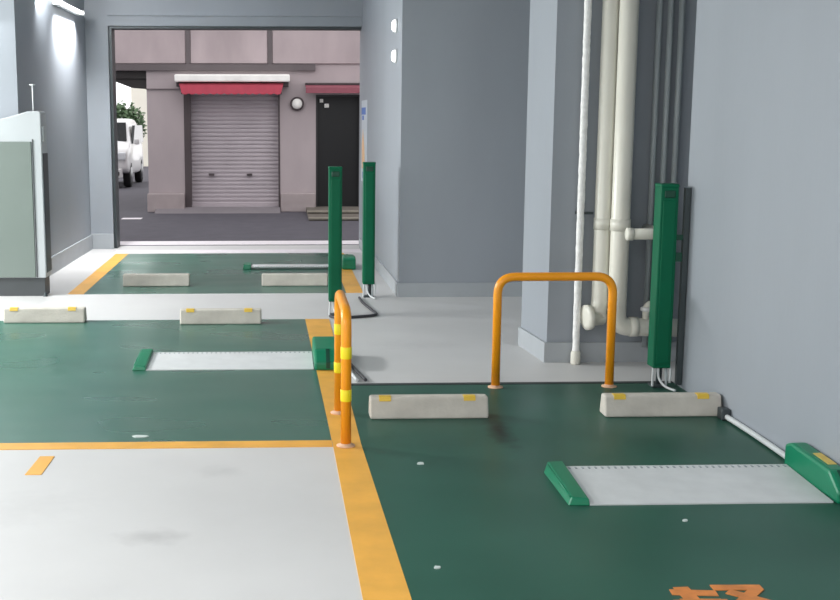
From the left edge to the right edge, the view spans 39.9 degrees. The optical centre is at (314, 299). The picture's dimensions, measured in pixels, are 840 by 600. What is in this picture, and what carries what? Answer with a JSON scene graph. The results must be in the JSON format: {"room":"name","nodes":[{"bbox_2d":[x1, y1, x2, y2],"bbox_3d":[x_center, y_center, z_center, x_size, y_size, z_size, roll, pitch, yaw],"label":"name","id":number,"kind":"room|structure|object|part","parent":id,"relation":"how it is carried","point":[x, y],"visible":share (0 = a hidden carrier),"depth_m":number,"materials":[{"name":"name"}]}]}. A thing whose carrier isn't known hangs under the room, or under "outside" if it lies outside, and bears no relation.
{"room":"parking garage","nodes":[
{"label":"parking garage","id":0,"kind":"room"},
{"bbox_2d":[0,0,90,255],"bbox_3d":[-4.980,-1.789,11.591,4.810,2.950,3.330,0,9,-2],"label":"wall","id":1,"kind":"structure","parent":0,"point":[42,43],"depth_m":11.59,"materials":[{"name":"grey paint"}]},
{"bbox_2d":[52,0,84,14],"bbox_3d":[-2.559,-3.048,11.975,0.100,0.060,1.240,0,9,-1],"label":"wall lamp","id":2,"kind":"object","parent":1,"relation":"attached to","point":[59,3],"visible":1,"depth_m":11.81,"materials":[{"name":"white plastic"}]},
{"bbox_2d":[50,235,92,275],"bbox_3d":[-2.598,-0.426,11.873,0.019,0.170,3.311,0,9,-1],"label":"baseboard","id":3,"kind":"structure","parent":1,"relation":"attached to","point":[70,254],"depth_m":12.25,"materials":[{"name":"paint"}]},
{"bbox_2d":[84,0,362,237],"bbox_3d":[-1.946,-2.084,13.474,11.000,2.950,0.380,0,9,-2],"label":"wall","id":4,"kind":"structure","parent":0,"point":[99,14],"depth_m":13.19,"materials":[{"name":"grey paint"}]},
{"bbox_2d":[91,234,113,248],"bbox_3d":[-2.498,-0.689,13.522,0.265,0.180,0.020,0,9,-2],"label":"baseboard","id":5,"kind":"structure","parent":4,"relation":"attached to","point":[100,241],"depth_m":13.51,"materials":[{"name":"paint"}]},
{"bbox_2d":[108,26,360,247],"bbox_3d":[-0.922,-1.905,13.576,2.911,2.565,0.260,0,9,-2],"label":"trim","id":6,"kind":"structure","parent":4,"relation":"attached to","point":[111,29],"depth_m":13.38,"materials":[{"name":"grey metal"}]},
{"bbox_2d":[119,166,358,245],"bbox_3d":[-1.205,-4.090,36.730,60.000,0.283,46.120,0,9,-2],"label":"road","id":7,"kind":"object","parent":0,"point":[138,226],"visible":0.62,"depth_m":16.95,"materials":[{"name":"grey asphalt"}]},
{"bbox_2d":[117,119,143,186],"bbox_3d":[-5.152,-3.643,28.269,1.860,1.616,3.441,0,9,-2],"label":"car","id":8,"kind":"object","parent":7,"relation":"on","point":[129,134],"visible":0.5,"depth_m":27.55,"materials":[{"name":"white paint"}]},
{"bbox_2d":[134,139,139,144],"bbox_3d":[-4.264,-3.792,27.525,0.130,0.140,0.090,0,9,-2],"label":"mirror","id":9,"kind":"object","parent":8,"relation":"attached to","point":[136,141],"depth_m":27.49,"materials":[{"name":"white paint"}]},
{"bbox_2d":[117,100,146,137],"bbox_3d":[-5.352,-4.584,32.604,1.302,2.141,1.226,0,9,-2],"label":"tree","id":10,"kind":"object","parent":7,"relation":"on","point":[131,112],"visible":0.23,"depth_m":32.28,"materials":[{"name":"green plant"}]},
{"bbox_2d":[131,88,147,165],"bbox_3d":[-4.995,-6.032,39.602,2.570,2.830,0.400,0,9,-2],"label":"wall","id":11,"kind":"structure","parent":7,"relation":"on","point":[138,96],"depth_m":39.28,"materials":[{"name":"beige paint"}]},
{"bbox_2d":[115,30,359,220],"bbox_3d":[-0.472,-5.102,21.602,13.500,6.600,7.930,0,9,-2],"label":"building","id":12,"kind":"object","parent":7,"relation":"on","point":[209,153],"visible":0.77,"depth_m":19.89,"materials":[{"name":"concrete"}]},
{"bbox_3d":[-2.839,-4.649,19.514,1.270,1.250,0.040,0,9,-2],"label":"wall panel","id":13,"kind":"part","parent":12,"relation":"part of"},
{"bbox_3d":[-2.584,-3.611,19.690,0.620,0.015,0.030,0,9,-2],"label":"joint moulding","id":14,"kind":"part","parent":12,"relation":"part of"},
{"bbox_3d":[-2.164,-4.671,19.528,0.080,1.310,0.050,0,9,-2],"label":"seam post","id":15,"kind":"part","parent":12,"relation":"part of","materials":[{"name":"grey paint"}]},
{"bbox_3d":[-2.203,-2.545,19.981,0.110,2.050,0.210,0,9,-2],"label":"guide rail","id":16,"kind":"part","parent":12,"relation":"part of","materials":[{"name":"metal"}]},
{"bbox_3d":[-1.467,-4.655,19.558,1.315,1.250,0.040,0,9,-2],"label":"wall panel","id":17,"kind":"part","parent":12,"relation":"part of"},
{"bbox_2d":[174,74,289,94],"bbox_3d":[-1.399,-3.656,19.535,1.940,0.337,0.400,0,9,-2],"label":"awning","id":18,"kind":"object","parent":12,"relation":"attached to","point":[199,84],"visible":1,"depth_m":19.35,"materials":[{"name":"red fabric"}]},
{"bbox_3d":[-1.401,-3.675,19.613,1.900,0.075,0.240,0,9,-2],"label":"mounting rail","id":19,"kind":"part","parent":18,"relation":"part of","materials":[{"name":"metal"}]},
{"bbox_2d":[191,94,278,204],"bbox_3d":[-1.395,-2.632,20.051,1.530,1.960,0.036,0,9,-2],"label":"roller shutter","id":20,"kind":"object","parent":12,"relation":"hanging from","point":[234,137],"depth_m":20.04,"materials":[{"name":"grey metal"}]},
{"bbox_3d":[-0.770,-4.678,19.573,0.080,1.310,0.050,0,9,-2],"label":"seam post","id":21,"kind":"part","parent":12,"relation":"part of","materials":[{"name":"grey metal"}]},
{"bbox_3d":[-0.624,-2.553,20.032,0.030,2.050,0.210,0,9,-2],"label":"guide rail","id":22,"kind":"part","parent":12,"relation":"part of","materials":[{"name":"metal"}]},
{"bbox_2d":[290,97,303,110],"bbox_3d":[-0.308,-3.371,19.758,0.240,0.240,0.118,0,9,-2],"label":"wall lamp","id":23,"kind":"object","parent":12,"relation":"attached to","point":[297,103],"visible":1,"depth_m":19.74,"materials":[{"name":"white glass"}]},
{"bbox_3d":[0.267,-4.664,19.614,1.995,1.250,0.040,0,9,-2],"label":"wall panel","id":24,"kind":"part","parent":12,"relation":"part of","materials":[{"name":"paint"}]},
{"bbox_2d":[305,83,359,92],"bbox_3d":[0.644,-3.620,19.633,1.610,0.180,0.350,0,9,-2],"label":"awning","id":25,"kind":"object","parent":12,"relation":"attached to","point":[310,87],"visible":0.65,"depth_m":19.47,"materials":[{"name":"red fabric"}]},
{"bbox_3d":[0.640,-3.715,19.755,1.610,0.030,0.080,0,9,-2],"label":"mounting rail","id":26,"kind":"part","parent":25,"relation":"part of","materials":[{"name":"metal"}]},
{"bbox_3d":[0.400,-2.599,20.063,0.780,1.930,0.160,0,9,-2],"label":"door frame","id":27,"kind":"part","parent":12,"relation":"part of","materials":[{"name":"black metal"}]},
{"bbox_3d":[0.400,-2.598,20.089,0.720,1.920,0.050,0,9,-2],"label":"door","id":28,"kind":"part","parent":12,"relation":"part of","materials":[{"name":"black metal"}]},
{"bbox_2d":[0,245,839,599],"bbox_3d":[-1.693,0.667,6.064,11.000,0.206,15.880,0,9,-2],"label":"floor","id":29,"kind":"structure","parent":0,"point":[240,486],"depth_m":5.11,"materials":[{"name":"green paint"}]},
{"bbox_2d":[0,84,51,296],"bbox_3d":[-2.653,-0.937,9.863,0.712,1.801,0.260,0,9,-2],"label":"machine","id":30,"kind":"object","parent":29,"relation":"on","point":[25,233],"visible":1,"depth_m":9.78,"materials":[{"name":"grey metal"}]},
{"bbox_3d":[-2.694,-0.763,9.776,0.602,1.155,0.022,0,9,-2],"label":"door panel","id":31,"kind":"part","parent":30,"relation":"part of","materials":[{"name":"metal"}]},
{"bbox_3d":[-2.304,-1.412,9.764,0.016,0.130,0.090,0,9,-2],"label":"handle","id":32,"kind":"part","parent":30,"relation":"part of","materials":[{"name":"grey metal"}]},
{"bbox_2d":[4,307,86,322],"bbox_3d":[-2.024,0.108,8.629,0.604,0.114,0.116,0,9,-2],"label":"wheel stop","id":33,"kind":"object","parent":29,"relation":"on","point":[11,314],"visible":1,"depth_m":8.58,"materials":[{"name":"concrete"}]},
{"bbox_2d":[132,435,148,437],"bbox_3d":[-0.835,0.653,5.503,0.082,0.004,0.042,0,9,-2],"label":"paper scrap","id":34,"kind":"object","parent":29,"relation":"on","point":[134,436],"visible":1,"depth_m":5.50,"materials":[{"name":"white paper"}]},
{"bbox_2d":[123,273,189,286],"bbox_3d":[-1.448,-0.185,10.516,0.604,0.110,0.116,0,9,-2],"label":"wheel stop","id":35,"kind":"object","parent":29,"relation":"on","point":[142,279],"visible":1,"depth_m":10.47,"materials":[{"name":"concrete"}]},
{"bbox_2d":[180,308,261,324],"bbox_3d":[-0.701,0.117,8.573,0.604,0.114,0.116,0,9,-2],"label":"wheel stop","id":36,"kind":"object","parent":29,"relation":"on","point":[188,316],"visible":1,"depth_m":8.53,"materials":[{"name":"concrete"}]},
{"bbox_2d":[132,336,333,370],"bbox_3d":[-0.479,0.328,7.169,1.269,0.129,0.492,0,9,-2],"label":"lock","id":37,"kind":"object","parent":29,"relation":"on","point":[322,351],"visible":0.91,"depth_m":7.12,"materials":[{"name":"metal"}]},
{"bbox_3d":[-0.522,0.378,7.171,1.015,0.029,0.420,0,9,-2],"label":"plate","id":38,"kind":"part","parent":37,"relation":"part of","materials":[{"name":"metal"}]},
{"bbox_2d":[262,273,327,285],"bbox_3d":[-0.186,-0.189,10.537,0.604,0.110,0.116,0,9,-2],"label":"wheel stop","id":39,"kind":"object","parent":29,"relation":"on","point":[268,279],"visible":1,"depth_m":10.49,"materials":[{"name":"concrete"}]},
{"bbox_2d":[243,254,355,269],"bbox_3d":[-0.166,-0.403,11.837,1.144,0.129,0.452,0,9,-2],"label":"lock","id":40,"kind":"object","parent":29,"relation":"on","point":[348,260],"visible":0.85,"depth_m":11.67,"materials":[{"name":"metal"}]},
{"bbox_3d":[-0.194,-0.354,11.848,0.920,0.029,0.380,0,9,-2],"label":"plate","id":41,"kind":"part","parent":40,"relation":"part of","materials":[{"name":"metal"}]},
{"bbox_2d":[328,166,342,315],"bbox_3d":[0.160,-0.441,8.800,0.111,1.150,0.212,0,9,-2],"label":"post","id":42,"kind":"object","parent":29,"relation":"on","point":[334,172],"visible":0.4,"depth_m":8.78,"materials":[{"name":"green metal"}]},
{"bbox_2d":[331,290,354,448],"bbox_3d":[0.133,0.307,5.597,0.086,0.656,0.696,0,9,-2],"label":"barrier","id":43,"kind":"object","parent":29,"relation":"on","point":[342,321],"visible":1,"depth_m":5.31,"materials":[{"name":"orange metal"}]},
{"bbox_2d":[329,296,377,318],"bbox_3d":[0.395,0.063,9.218,0.345,0.022,1.038,2,9,15],"label":"cable","id":44,"kind":"object","parent":29,"relation":"on","point":[359,297],"visible":0.86,"depth_m":8.86,"materials":[{"name":"black rubber"}]},
{"bbox_2d":[351,370,358,380],"bbox_3d":[0.205,0.416,6.953,0.026,0.020,0.613,-1,9,-6],"label":"conduit","id":45,"kind":"object","parent":29,"relation":"on","point":[355,378],"visible":0.51,"depth_m":6.71,"materials":[{"name":"white plastic"}]},
{"bbox_2d":[351,363,366,381],"bbox_3d":[0.229,0.398,7.077,0.035,0.022,0.865,-1,9,-7],"label":"cable","id":46,"kind":"object","parent":29,"relation":"on","point":[353,367],"visible":0.55,"depth_m":6.82,"materials":[{"name":"black rubber"}]},
{"bbox_2d":[362,162,375,298],"bbox_3d":[0.462,-0.588,9.739,0.111,1.150,0.212,0,9,-2],"label":"post","id":47,"kind":"object","parent":29,"relation":"on","point":[369,168],"visible":1,"depth_m":9.73,"materials":[{"name":"green metal"}]},
{"bbox_3d":[0.466,-0.095,9.885,0.036,0.110,0.034,0,9,-2],"label":"stem","id":48,"kind":"part","parent":47,"relation":"part of","materials":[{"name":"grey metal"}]},
{"bbox_2d":[369,394,487,418],"bbox_3d":[0.579,0.539,5.876,0.604,0.114,0.116,0,9,-2],"label":"wheel stop","id":49,"kind":"object","parent":29,"relation":"on","point":[400,406],"visible":1,"depth_m":5.83,"materials":[{"name":"concrete"}]},
{"bbox_2d":[488,272,616,388],"bbox_3d":[1.348,0.170,6.481,0.736,0.656,0.086,0,9,-2],"label":"barrier","id":50,"kind":"object","parent":29,"relation":"on","point":[518,276],"visible":1,"depth_m":6.44,"materials":[{"name":"orange metal"}]},
{"bbox_2d":[600,392,721,416],"bbox_3d":[1.778,0.532,5.915,0.604,0.114,0.116,0,9,-2],"label":"wheel stop","id":51,"kind":"object","parent":29,"relation":"on","point":[659,404],"visible":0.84,"depth_m":5.87,"materials":[{"name":"concrete"}]},
{"bbox_2d":[647,183,690,391],"bbox_3d":[1.985,-0.070,6.417,0.167,1.150,0.212,0,9,-2],"label":"post","id":52,"kind":"object","parent":29,"relation":"on","point":[664,254],"visible":1,"depth_m":6.41,"materials":[{"name":"green metal"}]},
{"bbox_3d":[1.952,0.485,6.551,0.090,0.012,0.090,0,9,-2],"label":"plate","id":53,"kind":"part","parent":52,"relation":"part of","materials":[{"name":"grey metal"}]},
{"bbox_3d":[1.962,0.423,6.562,0.036,0.110,0.034,0,9,-2],"label":"stem","id":54,"kind":"part","parent":52,"relation":"part of","materials":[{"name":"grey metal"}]},
{"bbox_3d":[2.054,-0.071,6.422,0.030,1.110,0.030,0,9,-2],"label":"mounting rail","id":55,"kind":"part","parent":52,"relation":"part of","materials":[{"name":"grey metal"}]},
{"bbox_2d":[544,442,839,505],"bbox_3d":[1.558,0.708,4.744,1.136,0.129,0.502,0,9,-2],"label":"lock","id":56,"kind":"object","parent":29,"relation":"on","point":[806,475],"visible":1,"depth_m":4.73,"materials":[{"name":"metal"}]},
{"bbox_3d":[1.560,0.758,4.748,0.972,0.029,0.430,0,9,-2],"label":"plate","id":57,"kind":"part","parent":56,"relation":"part of","materials":[{"name":"metal"}]},
{"bbox_2d":[361,0,529,282],"bbox_3d":[1.562,-1.784,11.560,1.915,2.950,3.820,0,9,-2],"label":"wall","id":58,"kind":"structure","parent":0,"point":[447,120],"depth_m":9.72,"materials":[{"name":"grey paint"}]},
{"bbox_2d":[361,100,367,180],"bbox_3d":[0.558,-1.798,13.039,0.009,0.920,0.670,0,9,-3],"label":"poster","id":59,"kind":"object","parent":58,"relation":"attached to","point":[364,102],"visible":0.84,"depth_m":12.99,"materials":[{"name":"white paper"}]},
{"bbox_2d":[362,134,364,167],"bbox_3d":[0.552,-1.723,13.111,0.002,0.450,0.410,0,9,-3],"label":"print","id":60,"kind":"object","parent":59,"relation":"attached to","point":[363,135],"depth_m":13.09},
{"bbox_2d":[362,107,365,114],"bbox_3d":[0.552,-2.144,13.050,0.003,0.080,0.500,0,9,-3],"label":"print","id":61,"kind":"object","parent":59,"relation":"attached to","point":[363,109],"depth_m":12.93},
{"bbox_2d":[391,49,396,62],"bbox_3d":[0.680,-2.105,9.921,0.048,0.124,0.124,0,9,-2],"label":"wall light","id":62,"kind":"object","parent":58,"relation":"attached to","point":[394,52],"visible":1,"depth_m":9.88,"materials":[{"name":"white plastic"}]},
{"bbox_2d":[391,18,397,32],"bbox_3d":[0.680,-2.357,9.882,0.048,0.124,0.124,0,9,-2],"label":"wall light","id":63,"kind":"object","parent":58,"relation":"attached to","point":[394,25],"visible":1,"depth_m":9.84,"materials":[{"name":"white plastic"}]},
{"bbox_2d":[359,238,521,296],"bbox_3d":[1.478,-0.384,11.768,1.783,0.120,3.838,0,9,-2],"label":"baseboard","id":64,"kind":"structure","parent":58,"relation":"attached to","point":[511,289],"depth_m":9.87,"materials":[{"name":"paint"}]},
{"bbox_2d":[521,0,696,341],"bbox_3d":[2.028,-1.114,7.280,1.265,2.950,0.550,0,9,-2],"label":"wall pillar","id":65,"kind":"structure","parent":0,"point":[556,29],"depth_m":7.06,"materials":[{"name":"grey paint"}]},
{"bbox_2d":[570,0,593,364],"bbox_3d":[1.645,-1.063,6.949,0.112,2.950,0.095,0,9,-2],"label":"pipe","id":66,"kind":"object","parent":65,"relation":"attached to","point":[575,353],"visible":0.96,"depth_m":6.97,"materials":[{"name":"white plastic"}]},
{"bbox_2d":[518,327,675,362],"bbox_3d":[1.945,0.283,7.487,1.133,0.125,0.568,0,9,-2],"label":"baseboard","id":67,"kind":"structure","parent":65,"relation":"attached to","point":[544,351],"depth_m":7.21,"materials":[{"name":"paint"}]},
{"bbox_2d":[581,0,619,329],"bbox_3d":[1.734,-1.165,6.887,0.168,2.727,0.156,-3,9,-16],"label":"drain pipe","id":68,"kind":"object","parent":65,"relation":"attached to","point":[595,314],"visible":0.98,"depth_m":6.92,"materials":[{"name":"white plastic"}]},
{"bbox_2d":[642,0,662,346],"bbox_3d":[2.059,-1.116,6.967,0.036,2.850,0.036,0,9,-2],"label":"conduit","id":69,"kind":"object","parent":65,"relation":"attached to","point":[659,12],"visible":1,"depth_m":6.98,"materials":[{"name":"metal"}]},
{"bbox_2d":[660,0,673,182],"bbox_3d":[2.127,-1.116,6.969,0.036,2.850,0.036,0,9,-2],"label":"conduit","id":70,"kind":"object","parent":65,"relation":"attached to","point":[670,17],"visible":0.48,"depth_m":6.93,"materials":[{"name":"metal"}]},
{"bbox_2d":[671,0,685,183],"bbox_3d":[2.195,-1.117,6.972,0.036,2.850,0.036,0,9,-2],"label":"conduit","id":71,"kind":"object","parent":65,"relation":"attached to","point":[681,22],"visible":0.48,"depth_m":6.93,"materials":[{"name":"grey metal"}]},
{"bbox_2d":[678,0,839,465],"bbox_3d":[2.518,-0.324,2.230,0.620,2.950,8.340,0,9,-2],"label":"wall","id":72,"kind":"structure","parent":0,"point":[762,325],"depth_m":5.34,"materials":[{"name":"grey paint"}]},
{"bbox_2d":[717,407,730,420],"bbox_3d":[2.071,0.575,5.825,0.046,0.058,0.070,0,9,-2],"label":"clamp","id":73,"kind":"object","parent":72,"relation":"attached to","point":[721,411],"visible":0.84,"depth_m":5.80,"materials":[{"name":"grey metal"}]},
{"bbox_2d":[725,414,784,458],"bbox_3d":[2.087,0.647,5.421,0.035,0.028,0.771,0,9,-1],"label":"conduit","id":74,"kind":"object","parent":72,"relation":"attached to","point":[729,418],"visible":0.81,"depth_m":5.42,"materials":[{"name":"white plastic"}]},
{"bbox_3d":[-1.693,-2.442,5.577,11.000,0.200,15.880,0,9,-2],"label":"ceiling","id":75,"kind":"structure","parent":0,"visible":0},
{"bbox_2d":[607,0,677,336],"bbox_3d":[2.005,-1.139,6.845,0.442,2.766,0.122,0,9,-2],"label":"drain pipe","id":76,"kind":"object","parent":75,"relation":"attached to","point":[620,220],"visible":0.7,"depth_m":6.85,"materials":[{"name":"white plastic"}]},
{"bbox_2d":[625,224,652,239],"bbox_3d":[1.957,-0.410,6.918,0.252,0.076,0.338,0,9,-2],"label":"pipe","id":77,"kind":"object","parent":76,"relation":"attached to","point":[646,232],"visible":0.64,"depth_m":6.76,"materials":[{"name":"white plastic"}]}
]}

